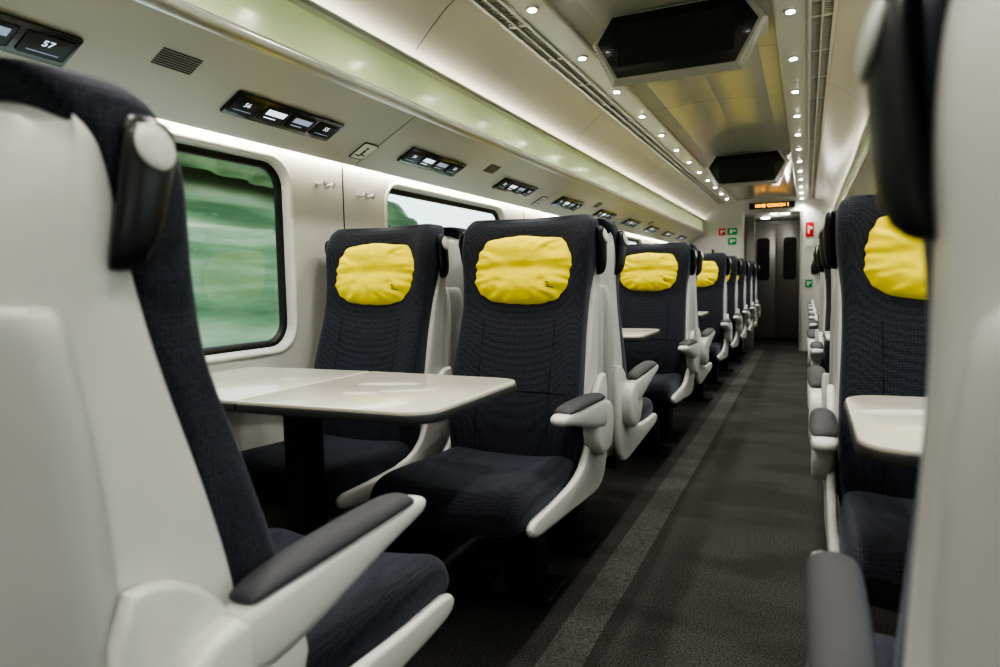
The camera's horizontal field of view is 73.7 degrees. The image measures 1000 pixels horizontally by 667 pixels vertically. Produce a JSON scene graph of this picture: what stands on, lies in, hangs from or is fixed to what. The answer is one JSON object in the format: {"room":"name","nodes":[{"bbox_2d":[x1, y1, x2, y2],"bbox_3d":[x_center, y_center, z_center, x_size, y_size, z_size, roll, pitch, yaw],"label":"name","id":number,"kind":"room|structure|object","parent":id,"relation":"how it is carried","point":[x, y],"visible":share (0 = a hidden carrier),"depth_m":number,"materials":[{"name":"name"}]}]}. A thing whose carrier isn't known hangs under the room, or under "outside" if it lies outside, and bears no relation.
{"room":"train carriage","nodes":[
{"label":"train carriage","id":0,"kind":"room"},
{"bbox_2d":[158,119,666,372],"bbox_3d":[0.122,-0.077,4.519,0.045,1.555,12.300,1,5,25],"label":"wall","id":1,"kind":"structure","parent":0,"point":[318,212],"depth_m":2.60,"materials":[{"name":"plastic"}]},
{"bbox_2d":[175,142,286,354],"bbox_3d":[-1.086,-0.242,1.914,0.016,0.670,1.300,1,5,25],"label":"gasket","id":2,"kind":"object","parent":1,"relation":"attached to","point":[182,148],"visible":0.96,"depth_m":2.45,"materials":[{"name":"black rubber"}]},
{"bbox_2d":[171,130,298,364],"bbox_3d":[-1.051,-0.241,1.897,0.010,0.726,1.356,1,5,25],"label":"bezel","id":3,"kind":"object","parent":1,"relation":"attached to","point":[178,135],"visible":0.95,"depth_m":2.40,"materials":[{"name":"plastic"}]},
{"bbox_2d":[225,411,358,529],"bbox_3d":[0.178,0.350,4.529,0.060,0.700,12.300,1,5,25],"label":"dado","id":4,"kind":"object","parent":1,"relation":"attached to","point":[250,430],"visible":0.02,"depth_m":2.35,"materials":[{"name":"plastic"}]},
{"bbox_2d":[314,181,325,187],"bbox_3d":[-0.700,-0.583,2.596,0.041,0.026,0.026,1,5,25],"label":"coat hook","id":5,"kind":"object","parent":1,"relation":"attached to","point":[317,184],"visible":1,"depth_m":2.59,"materials":[{"name":"silver metal"}]},
{"bbox_2d":[324,183,335,188],"bbox_3d":[-0.675,-0.587,2.650,0.041,0.026,0.026,1,5,25],"label":"coat hook","id":6,"kind":"object","parent":1,"relation":"attached to","point":[333,185],"visible":0.92,"depth_m":2.65,"materials":[{"name":"silver metal"}]},
{"bbox_2d":[342,164,344,228],"bbox_3d":[-0.643,-0.252,2.786,0.003,0.900,0.004,1,5,25],"label":"joint","id":7,"kind":"object","parent":1,"relation":"attached to","point":[342,164],"visible":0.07,"depth_m":2.76,"materials":[{"name":"grey metal"}]},
{"bbox_2d":[0,0,705,242],"bbox_3d":[0.301,-1.018,4.356,0.388,0.375,12.300,1,5,25],"label":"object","id":8,"kind":"object","parent":1,"relation":"attached to","point":[303,55],"visible":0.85,"depth_m":2.22,"materials":[{"name":"plastic"}]},
{"bbox_2d":[0,11,83,66],"bbox_3d":[-1.098,-0.635,1.333,0.090,0.053,0.490,1,5,25],"label":"display","id":9,"kind":"object","parent":8,"relation":"attached to","point":[19,36],"visible":1,"depth_m":1.48,"materials":[{"name":"black plastic"}]},
{"bbox_2d":[150,47,202,74],"bbox_3d":[-0.841,-0.709,1.739,0.053,0.030,0.120,1,5,25],"label":"speaker grille","id":10,"kind":"object","parent":8,"relation":"attached to","point":[163,47],"visible":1,"depth_m":1.74,"materials":[{"name":"black metal"}]},
{"bbox_2d":[220,90,343,140],"bbox_3d":[-0.700,-0.709,2.199,0.090,0.053,0.490,1,5,25],"label":"display","id":11,"kind":"object","parent":8,"relation":"attached to","point":[243,104],"visible":1,"depth_m":2.16,"materials":[{"name":"black plastic"}]},
{"bbox_2d":[349,142,378,159],"bbox_3d":[-0.542,-0.725,2.654,0.089,0.049,0.090,1,5,25],"label":"sign","id":12,"kind":"object","parent":8,"relation":"attached to","point":[364,150],"visible":1,"depth_m":2.65,"materials":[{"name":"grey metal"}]},
{"bbox_2d":[397,147,466,176],"bbox_3d":[-0.302,-0.783,3.064,0.090,0.053,0.490,1,5,25],"label":"display","id":13,"kind":"object","parent":8,"relation":"attached to","point":[416,157],"visible":1,"depth_m":3.03,"materials":[{"name":"black plastic"}]},
{"bbox_2d":[483,164,500,173],"bbox_3d":[-0.042,-0.858,3.478,0.053,0.030,0.120,1,5,25],"label":"speaker grille","id":14,"kind":"object","parent":8,"relation":"attached to","point":[489,167],"visible":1,"depth_m":3.47,"materials":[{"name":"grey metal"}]},
{"bbox_2d":[492,178,537,196],"bbox_3d":[0.095,-0.857,3.929,0.090,0.053,0.490,1,5,25],"label":"display","id":15,"kind":"object","parent":8,"relation":"attached to","point":[508,185],"visible":1,"depth_m":3.89,"materials":[{"name":"black plastic"}]},
{"bbox_2d":[531,196,547,205],"bbox_3d":[0.262,-0.875,4.403,0.089,0.049,0.090,1,5,25],"label":"sign","id":16,"kind":"object","parent":8,"relation":"attached to","point":[543,198],"visible":1,"depth_m":4.39,"materials":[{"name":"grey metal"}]},
{"bbox_2d":[551,196,583,210],"bbox_3d":[0.493,-0.931,4.794,0.090,0.053,0.490,1,5,25],"label":"display","id":17,"kind":"object","parent":8,"relation":"attached to","point":[563,202],"visible":1,"depth_m":4.76,"materials":[{"name":"black plastic"}]},
{"bbox_2d":[593,209,616,219],"bbox_3d":[0.891,-1.006,5.659,0.090,0.053,0.490,1,5,25],"label":"display","id":18,"kind":"object","parent":8,"relation":"attached to","point":[603,214],"visible":0.94,"depth_m":5.62,"materials":[{"name":"black plastic"}]},
{"bbox_2d":[621,218,641,227],"bbox_3d":[1.288,-1.080,6.524,0.090,0.053,0.490,1,5,25],"label":"display","id":19,"kind":"object","parent":8,"relation":"attached to","point":[630,222],"visible":1,"depth_m":6.48,"materials":[{"name":"black plastic"}]},
{"bbox_2d":[643,225,659,232],"bbox_3d":[1.686,-1.154,7.389,0.090,0.053,0.490,1,5,25],"label":"display","id":20,"kind":"object","parent":8,"relation":"attached to","point":[651,229],"visible":1,"depth_m":7.35,"materials":[{"name":"black"}]},
{"bbox_2d":[661,231,674,237],"bbox_3d":[2.084,-1.228,8.254,0.090,0.053,0.490,1,5,25],"label":"display","id":21,"kind":"object","parent":8,"relation":"attached to","point":[668,234],"visible":1,"depth_m":8.21,"materials":[{"name":"black"}]},
{"bbox_2d":[675,235,687,240],"bbox_3d":[2.481,-1.302,9.119,0.090,0.053,0.490,1,5,25],"label":"display","id":22,"kind":"object","parent":8,"relation":"attached to","point":[680,238],"visible":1,"depth_m":9.08,"materials":[{"name":"black plastic"}]},
{"bbox_2d":[356,192,367,198],"bbox_3d":[-0.588,-0.589,2.841,0.041,0.026,0.026,1,5,25],"label":"coat hook","id":23,"kind":"object","parent":1,"relation":"attached to","point":[359,195],"visible":1,"depth_m":2.84,"materials":[{"name":"silver metal"}]},
{"bbox_2d":[365,194,375,199],"bbox_3d":[-0.562,-0.593,2.896,0.041,0.026,0.026,1,5,25],"label":"coat hook","id":24,"kind":"object","parent":1,"relation":"attached to","point":[373,196],"visible":0.82,"depth_m":2.89,"materials":[{"name":"silver metal"}]},
{"bbox_2d":[389,189,498,219],"bbox_3d":[-0.274,-0.393,3.680,0.016,0.670,1.300,1,5,25],"label":"gasket","id":25,"kind":"object","parent":1,"relation":"attached to","point":[392,191],"visible":0.21,"depth_m":3.58,"materials":[{"name":"black rubber"}]},
{"bbox_2d":[384,182,505,227],"bbox_3d":[-0.238,-0.393,3.664,0.010,0.726,1.356,1,5,25],"label":"bezel","id":26,"kind":"object","parent":1,"relation":"attached to","point":[394,184],"visible":0.41,"depth_m":3.39,"materials":[{"name":"plastic"}]},
{"bbox_2d":[627,235,641,243],"bbox_3d":[1.386,-0.696,7.197,0.010,0.726,1.356,1,5,25],"label":"bezel","id":27,"kind":"object","parent":1,"relation":"attached to","point":[629,236],"visible":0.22,"depth_m":7.45,"materials":[{"name":"plastic"}]},
{"bbox_2d":[312,0,718,217],"bbox_3d":[0.536,-1.303,4.223,0.227,0.206,12.300,1,5,25],"label":"cove","id":28,"kind":"object","parent":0,"point":[464,44],"visible":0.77,"depth_m":3.14,"materials":[{"name":"plastic"}]},
{"bbox_2d":[469,0,726,204],"bbox_3d":[0.684,-1.412,4.140,0.107,0.020,12.311,1,5,25],"label":"vent slats","id":29,"kind":"object","parent":28,"relation":"attached to","point":[499,11],"depth_m":3.48,"materials":[{"name":"beige metal"}]},
{"bbox_2d":[401,339,899,666],"bbox_3d":[1.654,0.692,4.929,2.720,0.100,14.500,1,5,25],"label":"floor","id":30,"kind":"structure","parent":0,"point":[721,583],"depth_m":2.52,"materials":[{"name":"grey carpet"}]},
{"bbox_2d":[0,57,453,666],"bbox_3d":[-0.467,0.344,1.073,0.588,1.268,0.794,1,5,25],"label":"passenger seat","id":31,"kind":"object","parent":30,"relation":"on","point":[134,531],"visible":1,"depth_m":0.68,"materials":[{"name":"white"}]},
{"bbox_2d":[268,528,448,666],"bbox_3d":[-0.408,0.513,1.208,0.467,0.139,0.527,1,5,25],"label":"cushion","id":32,"kind":"object","parent":31,"relation":"on","point":[397,591],"depth_m":1.15,"materials":[{"name":"black fabric"}]},
{"bbox_2d":[240,224,452,553],"bbox_3d":[-0.549,0.250,2.314,0.574,1.268,0.806,1,5,25],"label":"passenger seat","id":33,"kind":"object","parent":30,"relation":"on","point":[388,308],"visible":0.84,"depth_m":2.39,"materials":[{"name":"black fabric"}]},
{"bbox_2d":[240,434,412,507],"bbox_3d":[-0.588,0.440,2.202,0.467,0.139,0.527,1,5,25],"label":"cushion","id":34,"kind":"object","parent":33,"relation":"on","point":[353,463],"depth_m":2.05,"materials":[{"name":"black fabric"}]},
{"bbox_2d":[335,243,413,304],"bbox_3d":[-0.462,-0.218,2.461,0.374,0.241,0.075,0,-4,25],"label":"pillow","id":35,"kind":"object","parent":33,"relation":"on","point":[365,273],"depth_m":2.43,"materials":[{"name":"yellow fabric"}]},
{"bbox_2d":[211,366,516,535],"bbox_3d":[-0.481,0.528,1.828,0.988,0.786,0.548,1,5,25],"label":"folding table","id":36,"kind":"object","parent":30,"relation":"on","point":[303,397],"visible":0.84,"depth_m":1.75,"materials":[{"name":"plastic"}]},
{"bbox_2d":[406,227,465,535],"bbox_3d":[-0.214,0.188,3.042,0.574,1.268,0.806,1,5,25],"label":"passenger seat","id":37,"kind":"object","parent":30,"relation":"on","point":[454,279],"visible":0.09,"depth_m":2.59,"materials":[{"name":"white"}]},
{"bbox_2d":[370,214,613,606],"bbox_3d":[0.001,0.259,2.063,0.588,1.268,0.794,1,5,25],"label":"passenger seat","id":38,"kind":"object","parent":30,"relation":"on","point":[511,467],"visible":0.93,"depth_m":2.14,"materials":[{"name":"black fabric"}]},
{"bbox_2d":[370,447,575,537],"bbox_3d":[-0.051,0.448,1.956,0.467,0.139,0.527,1,5,25],"label":"cushion","id":39,"kind":"object","parent":38,"relation":"on","point":[493,492],"depth_m":1.80,"materials":[{"name":"black fabric"}]},
{"bbox_2d":[475,236,571,304],"bbox_3d":[0.076,-0.210,2.214,0.374,0.241,0.075,0,-4,25],"label":"pillow","id":40,"kind":"object","parent":38,"relation":"on","point":[510,270],"depth_m":2.18,"materials":[{"name":"yellow fabric"}]},
{"bbox_2d":[546,218,657,556],"bbox_3d":[0.335,0.196,2.789,0.588,1.268,0.794,1,5,25],"label":"passenger seat","id":41,"kind":"object","parent":30,"relation":"on","point":[634,418],"visible":0.34,"depth_m":2.47,"materials":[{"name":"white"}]},
{"bbox_2d":[639,397,652,421],"bbox_3d":[0.394,0.365,2.924,0.467,0.139,0.527,1,5,25],"label":"cushion","id":42,"kind":"object","parent":41,"relation":"on","point":[647,406],"depth_m":2.91,"materials":[{"name":"black fabric"}]},
{"bbox_2d":[622,328,659,341],"bbox_3d":[0.325,0.378,3.581,0.988,0.786,0.548,1,5,25],"label":"folding table","id":43,"kind":"object","parent":30,"relation":"on","point":[629,334],"visible":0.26,"depth_m":3.30,"materials":[{"name":"plastic"}]},
{"bbox_2d":[534,350,763,666],"bbox_3d":[1.203,0.715,4.090,0.120,0.004,12.300,1,5,25],"label":"floor stripe","id":44,"kind":"structure","parent":30,"relation":"on","point":[572,645],"depth_m":2.51,"materials":[{"name":"carpet"}]},
{"bbox_2d":[619,242,699,457],"bbox_3d":[0.813,0.107,3.829,0.588,1.268,0.794,1,5,25],"label":"passenger seat","id":45,"kind":"object","parent":30,"relation":"on","point":[655,288],"visible":0.72,"depth_m":3.92,"materials":[{"name":"black fabric"}]},
{"bbox_2d":[620,253,677,290],"bbox_3d":[0.887,-0.367,3.981,0.374,0.241,0.075,0,-5,25],"label":"pillow","id":46,"kind":"object","parent":45,"relation":"on","point":[641,271],"depth_m":3.95,"materials":[{"name":"yellow fabric"}]},
{"bbox_2d":[627,373,681,404],"bbox_3d":[0.761,0.297,3.723,0.467,0.139,0.527,1,5,25],"label":"cushion","id":47,"kind":"object","parent":45,"relation":"on","point":[664,388],"depth_m":3.45,"materials":[{"name":"black fabric"}]},
{"bbox_2d":[660,243,714,441],"bbox_3d":[1.147,0.045,4.556,0.588,1.268,0.794,1,5,25],"label":"passenger seat","id":48,"kind":"object","parent":30,"relation":"on","point":[704,339],"visible":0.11,"depth_m":4.27,"materials":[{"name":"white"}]},
{"bbox_2d":[698,311,708,317],"bbox_3d":[1.137,0.226,5.348,0.988,0.786,0.548,1,5,25],"label":"folding table","id":49,"kind":"object","parent":30,"relation":"on","point":[701,314],"visible":0.18,"depth_m":5.06,"materials":[{"name":"plastic"}]},
{"bbox_2d":[683,253,732,401],"bbox_3d":[1.625,-0.044,5.596,0.588,1.268,0.794,1,5,25],"label":"passenger seat","id":50,"kind":"object","parent":30,"relation":"on","point":[711,282],"visible":0.45,"depth_m":5.66,"materials":[{"name":"black"}]},
{"bbox_2d":[697,261,718,286],"bbox_3d":[1.706,-0.514,5.744,0.374,0.241,0.075,0,-5,25],"label":"pillow","id":51,"kind":"object","parent":50,"relation":"on","point":[709,275],"depth_m":5.68,"materials":[{"name":"yellow fabric"}]},
{"bbox_2d":[709,342,720,360],"bbox_3d":[1.573,0.145,5.489,0.467,0.139,0.527,1,5,25],"label":"cushion","id":52,"kind":"object","parent":50,"relation":"on","point":[715,347],"depth_m":5.21,"materials":[{"name":"black fabric"}]},
{"bbox_2d":[704,256,742,383],"bbox_3d":[2.046,-0.123,6.511,0.588,1.268,0.794,1,5,25],"label":"passenger seat","id":53,"kind":"object","parent":30,"relation":"on","point":[735,316],"visible":0.2,"depth_m":6.56,"materials":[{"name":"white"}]},
{"bbox_2d":[718,258,750,370],"bbox_3d":[2.462,-0.201,7.417,0.588,1.268,0.794,1,5,25],"label":"passenger seat","id":54,"kind":"object","parent":30,"relation":"on","point":[723,365],"visible":0.27,"depth_m":7.47,"materials":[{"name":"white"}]},
{"bbox_2d":[729,260,756,360],"bbox_3d":[2.879,-0.278,8.322,0.588,1.268,0.794,1,5,25],"label":"passenger seat","id":55,"kind":"object","parent":30,"relation":"on","point":[749,286],"visible":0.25,"depth_m":8.37,"materials":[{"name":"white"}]},
{"bbox_2d":[737,262,760,353],"bbox_3d":[3.232,-0.344,9.092,0.588,1.268,0.794,1,5,25],"label":"passenger seat","id":56,"kind":"object","parent":30,"relation":"on","point":[754,278],"visible":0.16,"depth_m":9.15,"materials":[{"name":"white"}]},
{"bbox_2d":[743,212,799,345],"bbox_3d":[4.282,-0.844,10.417,0.940,2.020,1.800,1,5,25],"label":"vestibule","id":57,"kind":"object","parent":30,"relation":"on","point":[779,218],"visible":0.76,"depth_m":10.98,"materials":[{"name":"grey metal"}]},
{"bbox_2d":[754,224,775,337],"bbox_3d":[4.435,-0.870,11.242,0.390,1.900,0.035,1,5,25],"label":"leaf","id":58,"kind":"object","parent":57,"relation":"attached to","point":[765,328],"visible":0.55,"depth_m":11.21,"materials":[{"name":"silver metal"}]},
{"bbox_2d":[757,238,769,279],"bbox_3d":[4.419,-1.247,11.194,0.200,0.700,0.006,1,5,25],"label":"glass","id":59,"kind":"object","parent":58,"relation":"attached to","point":[763,244],"visible":0.95,"depth_m":11.19,"materials":[{"name":"grey glass"}]},
{"bbox_2d":[776,223,799,338],"bbox_3d":[4.808,-0.864,11.071,0.390,1.900,0.035,1,5,25],"label":"leaf","id":60,"kind":"object","parent":57,"relation":"attached to","point":[787,306],"visible":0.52,"depth_m":11.08,"materials":[{"name":"silver metal"}]},
{"bbox_2d":[783,237,796,279],"bbox_3d":[4.792,-1.241,11.023,0.200,0.700,0.006,1,5,25],"label":"glass","id":61,"kind":"object","parent":60,"relation":"attached to","point":[789,243],"visible":1,"depth_m":11.02,"materials":[{"name":"grey glass"}]},
{"bbox_2d":[808,265,813,305],"bbox_3d":[4.283,-0.327,8.610,0.574,1.268,0.806,1,5,25],"label":"passenger seat","id":62,"kind":"object","parent":30,"relation":"on","point":[812,300],"visible":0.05,"depth_m":8.90,"materials":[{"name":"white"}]},
{"bbox_2d":[808,265,814,320],"bbox_3d":[3.929,-0.261,7.840,0.574,1.268,0.806,1,5,25],"label":"passenger seat","id":63,"kind":"object","parent":30,"relation":"on","point":[809,306],"visible":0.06,"depth_m":8.11,"materials":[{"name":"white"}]},
{"bbox_2d":[808,262,816,317],"bbox_3d":[3.512,-0.184,6.934,0.574,1.268,0.806,1,5,25],"label":"passenger seat","id":64,"kind":"object","parent":30,"relation":"on","point":[814,305],"visible":0.06,"depth_m":7.20,"materials":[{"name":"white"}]},
{"bbox_2d":[808,260,817,320],"bbox_3d":[3.096,-0.106,6.029,0.574,1.268,0.806,1,5,25],"label":"passenger seat","id":65,"kind":"object","parent":30,"relation":"on","point":[811,315],"visible":0.1,"depth_m":6.30,"materials":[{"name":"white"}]},
{"bbox_2d":[809,261,819,329],"bbox_3d":[2.675,-0.027,5.114,0.574,1.268,0.806,1,5,25],"label":"passenger seat","id":66,"kind":"object","parent":30,"relation":"on","point":[813,324],"visible":0.06,"depth_m":5.36,"materials":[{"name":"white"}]},
{"bbox_2d":[807,246,823,366],"bbox_3d":[2.184,0.061,4.081,0.574,1.268,0.806,1,5,25],"label":"passenger seat","id":67,"kind":"object","parent":30,"relation":"on","point":[812,334],"visible":0.12,"depth_m":3.87,"materials":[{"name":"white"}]},
{"bbox_2d":[810,245,830,372],"bbox_3d":[1.863,0.124,3.347,0.574,1.268,0.806,1,5,25],"label":"passenger seat","id":68,"kind":"object","parent":30,"relation":"on","point":[819,351],"visible":0.12,"depth_m":3.54,"materials":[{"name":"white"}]},
{"bbox_2d":[807,209,836,438],"bbox_3d":[1.372,0.213,2.315,0.574,1.268,0.806,1,5,25],"label":"passenger seat","id":69,"kind":"object","parent":30,"relation":"on","point":[818,379],"visible":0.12,"depth_m":2.11,"materials":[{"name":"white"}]},
{"bbox_2d":[823,331,829,344],"bbox_3d":[1.718,0.400,2.943,0.528,0.786,0.548,1,5,25],"label":"folding table","id":70,"kind":"object","parent":30,"relation":"on","point":[826,335],"visible":0.09,"depth_m":2.93,"materials":[{"name":"plastic"}]},
{"bbox_2d":[822,480,840,532],"bbox_3d":[1.867,0.725,3.785,0.080,0.004,12.300,1,5,25],"label":"trim","id":71,"kind":"structure","parent":30,"relation":"on","point":[838,503],"depth_m":3.02,"materials":[{"name":"plastic"}]},
{"bbox_2d":[809,194,927,612],"bbox_3d":[1.021,0.279,1.540,0.574,1.268,0.806,1,5,25],"label":"passenger seat","id":72,"kind":"object","parent":30,"relation":"on","point":[880,347],"visible":0.48,"depth_m":1.69,"materials":[{"name":"black fabric"}]},
{"bbox_2d":[839,491,914,612],"bbox_3d":[0.982,0.469,1.428,0.467,0.139,0.527,1,5,25],"label":"cushion","id":73,"kind":"object","parent":72,"relation":"on","point":[875,526],"depth_m":1.36,"materials":[{"name":"black fabric"}]},
{"bbox_2d":[864,216,926,299],"bbox_3d":[1.117,-0.198,1.682,0.374,0.241,0.075,2,-4,25],"label":"pillow","id":74,"kind":"object","parent":72,"relation":"on","point":[894,269],"depth_m":1.71,"materials":[{"name":"yellow fabric"}]},
{"bbox_2d":[844,395,925,468],"bbox_3d":[0.912,0.550,1.190,0.528,0.786,0.548,1,5,25],"label":"folding table","id":75,"kind":"object","parent":30,"relation":"on","point":[883,429],"visible":0.52,"depth_m":1.16,"materials":[{"name":"plastic"}]},
{"bbox_2d":[805,0,999,666],"bbox_3d":[0.578,0.361,0.595,0.574,1.268,0.806,1,5,25],"label":"passenger seat","id":76,"kind":"object","parent":30,"relation":"on","point":[929,70],"visible":1,"depth_m":0.36,"materials":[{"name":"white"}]},
{"bbox_2d":[874,633,896,666],"bbox_3d":[0.650,0.530,0.723,0.467,0.139,0.527,1,5,25],"label":"cushion","id":77,"kind":"object","parent":76,"relation":"on","point":[885,645],"depth_m":0.94,"materials":[{"name":"black fabric"}]},
{"bbox_2d":[549,0,795,200],"bbox_3d":[1.216,-1.443,3.899,0.796,0.028,12.300,1,5,25],"label":"panels","id":78,"kind":"object","parent":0,"point":[760,76],"visible":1,"depth_m":4.24,"materials":[{"name":"laminate"}]},
{"bbox_2d":[525,5,538,12],"bbox_3d":[0.127,-1.284,2.629,0.057,0.010,0.070,1,5,25],"label":"recessed light","id":79,"kind":"object","parent":78,"relation":"attached to","point":[535,9],"depth_m":2.63,"materials":[{"name":"silver metal"}]},
{"bbox_2d":[576,55,587,60],"bbox_3d":[0.397,-1.334,3.214,0.056,0.010,0.074,1,5,25],"label":"recessed light","id":80,"kind":"object","parent":78,"relation":"attached to","point":[582,57],"depth_m":3.22,"materials":[{"name":"silver metal"}]},
{"bbox_2d":[612,89,621,93],"bbox_3d":[0.667,-1.384,3.800,0.056,0.010,0.079,1,5,25],"label":"recessed light","id":81,"kind":"object","parent":78,"relation":"attached to","point":[617,91],"depth_m":3.81,"materials":[{"name":"silver metal"}]},
{"bbox_2d":[504,0,735,203],"bbox_3d":[0.795,-1.423,4.094,0.132,0.026,12.300,1,5,25],"label":"band","id":82,"kind":"object","parent":78,"relation":"attached to","point":[548,21],"visible":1,"depth_m":3.46,"materials":[{"name":"plastic"}]},
{"bbox_2d":[416,0,865,192],"bbox_3d":[1.307,-1.357,4.099,1.678,0.229,11.980,1,5,25],"label":"joint","id":83,"kind":"object","parent":78,"relation":"attached to","point":[453,0],"visible":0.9,"depth_m":4.19,"materials":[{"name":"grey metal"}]},
{"bbox_2d":[592,0,768,87],"bbox_3d":[0.803,-1.225,2.933,0.716,0.295,0.428,1,5,25],"label":"monitor","id":84,"kind":"object","parent":78,"relation":"attached to","point":[700,37],"visible":1,"depth_m":2.73,"materials":[{"name":"plastic"}]},
{"bbox_2d":[706,150,788,187],"bbox_3d":[2.310,-1.506,6.212,0.716,0.295,0.428,1,5,25],"label":"monitor","id":85,"kind":"object","parent":78,"relation":"attached to","point":[763,167],"visible":1,"depth_m":6.02,"materials":[{"name":"plastic"}]},
{"bbox_2d":[772,0,807,198],"bbox_3d":[1.638,-1.409,3.707,0.132,0.026,12.300,1,5,25],"label":"band","id":86,"kind":"object","parent":78,"relation":"attached to","point":[791,29],"visible":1,"depth_m":3.57,"materials":[{"name":"plastic"}]},
{"bbox_2d":[783,7,797,14],"bbox_3d":[1.174,-1.309,2.694,0.052,0.010,0.072,1,5,25],"label":"recessed light","id":87,"kind":"object","parent":78,"relation":"attached to","point":[792,10],"depth_m":2.70,"materials":[{"name":"silver metal"}]},
{"bbox_2d":[787,56,799,60],"bbox_3d":[1.444,-1.359,3.281,0.054,0.010,0.075,1,5,25],"label":"recessed light","id":88,"kind":"object","parent":78,"relation":"attached to","point":[792,58],"depth_m":3.29,"materials":[{"name":"silver metal"}]},
{"bbox_2d":[790,89,800,92],"bbox_3d":[1.712,-1.409,3.863,0.053,0.010,0.077,1,5,25],"label":"recessed light","id":89,"kind":"object","parent":78,"relation":"attached to","point":[796,90],"depth_m":3.88,"materials":[{"name":"silver metal"}]},
{"bbox_2d":[689,197,831,350],"bbox_3d":[3.814,-0.856,9.588,2.420,2.190,0.080,1,5,25],"label":"panels","id":90,"kind":"object","parent":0,"point":[729,215],"visible":0.29,"depth_m":9.51,"materials":[{"name":"plastic"}]},
{"bbox_2d":[719,228,725,235],"bbox_3d":[3.247,-1.484,9.745,0.100,0.100,0.010,1,5,25],"label":"sign","id":91,"kind":"object","parent":90,"relation":"attached to","point":[722,231],"visible":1,"depth_m":9.74,"materials":[{"name":"red plastic"}]},
{"bbox_2d":[727,228,736,234],"bbox_3d":[3.375,-1.482,9.686,0.140,0.100,0.010,1,5,25],"label":"emergency exit sign","id":92,"kind":"object","parent":90,"relation":"attached to","point":[730,231],"visible":1,"depth_m":9.68,"materials":[{"name":"green plastic"}]},
{"bbox_2d":[728,238,736,244],"bbox_3d":[3.377,-1.343,9.697,0.120,0.100,0.010,1,5,25],"label":"sign","id":93,"kind":"object","parent":90,"relation":"attached to","point":[731,241],"visible":1,"depth_m":9.69,"materials":[{"name":"green plastic"}]},
{"bbox_2d":[744,216,754,347],"bbox_3d":[3.648,-0.746,9.757,0.140,1.910,0.030,1,5,25],"label":"partition wall","id":94,"kind":"structure","parent":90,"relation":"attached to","point":[749,242],"depth_m":9.70,"materials":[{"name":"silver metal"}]},
{"bbox_2d":[741,209,802,350],"bbox_3d":[3.869,-0.747,9.519,0.800,1.980,0.030,1,5,25],"label":"trim","id":95,"kind":"structure","parent":90,"relation":"attached to","point":[799,210],"depth_m":9.38,"materials":[{"name":"silver metal"}]},
{"bbox_2d":[749,201,794,209],"bbox_3d":[3.846,-1.813,9.432,0.600,0.085,0.032,1,5,25],"label":"display","id":96,"kind":"object","parent":90,"relation":"attached to","point":[785,204],"visible":1,"depth_m":9.42,"materials":[{"name":"black"}]},
{"bbox_2d":[805,279,811,286],"bbox_3d":[4.316,-0.700,9.320,0.090,0.110,0.010,1,5,25],"label":"sign","id":97,"kind":"object","parent":90,"relation":"attached to","point":[808,283],"visible":1,"depth_m":9.32,"materials":[{"name":"green plastic"}]},
{"bbox_2d":[806,239,812,245],"bbox_3d":[4.306,-1.268,9.278,0.090,0.090,0.008,1,5,25],"label":"sign","id":98,"kind":"object","parent":90,"relation":"attached to","point":[809,242],"visible":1,"depth_m":9.27,"materials":[{"name":"white plastic"}]},
{"bbox_2d":[806,222,813,236],"bbox_3d":[4.302,-1.448,9.263,0.100,0.200,0.010,1,5,25],"label":"fire extinguisher sign","id":99,"kind":"object","parent":90,"relation":"attached to","point":[809,225],"visible":1,"depth_m":9.26,"materials":[{"name":"red plastic"}]},
{"bbox_2d":[816,0,876,209],"bbox_3d":[1.902,-1.281,3.597,0.227,0.206,12.300,1,5,25],"label":"cove","id":100,"kind":"object","parent":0,"point":[845,116],"visible":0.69,"depth_m":3.90,"materials":[{"name":"plastic"}]},
{"bbox_2d":[807,0,837,198],"bbox_3d":[1.745,-1.395,3.653,0.107,0.020,12.311,1,5,25],"label":"vent slats","id":101,"kind":"object","parent":100,"relation":"attached to","point":[822,14],"depth_m":3.55,"materials":[{"name":"beige metal"}]},
{"bbox_2d":[817,0,838,181],"bbox_3d":[1.747,-1.407,3.657,0.108,0.042,12.300,1,5,25],"label":"vent channel","id":102,"kind":"object","parent":100,"relation":"attached to","point":[838,0],"visible":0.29,"depth_m":3.55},
{"bbox_3d":[2.363,-0.041,3.492,0.045,1.555,12.300,1,5,25],"label":"wall","id":103,"kind":"structure","parent":0,"visible":0},
{"bbox_2d":[832,122,875,210],"bbox_3d":[2.148,-0.988,3.509,0.388,0.375,12.300,1,5,25],"label":"luggage rack","id":104,"kind":"object","parent":103,"relation":"attached to","point":[858,180],"visible":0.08,"depth_m":4.64,"materials":[{"name":"plastic"}]},
{"label":"outside","id":105,"kind":"structure","parent":0,"visible":0},
{"bbox_2d":[176,152,417,347],"bbox_3d":[-8.099,-6.180,55.079,52.800,9.515,154.000,1,5,25],"label":"hillside","id":106,"kind":"structure","parent":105,"point":[230,206],"depth_m":11.48,"materials":[{"name":"green plant"}]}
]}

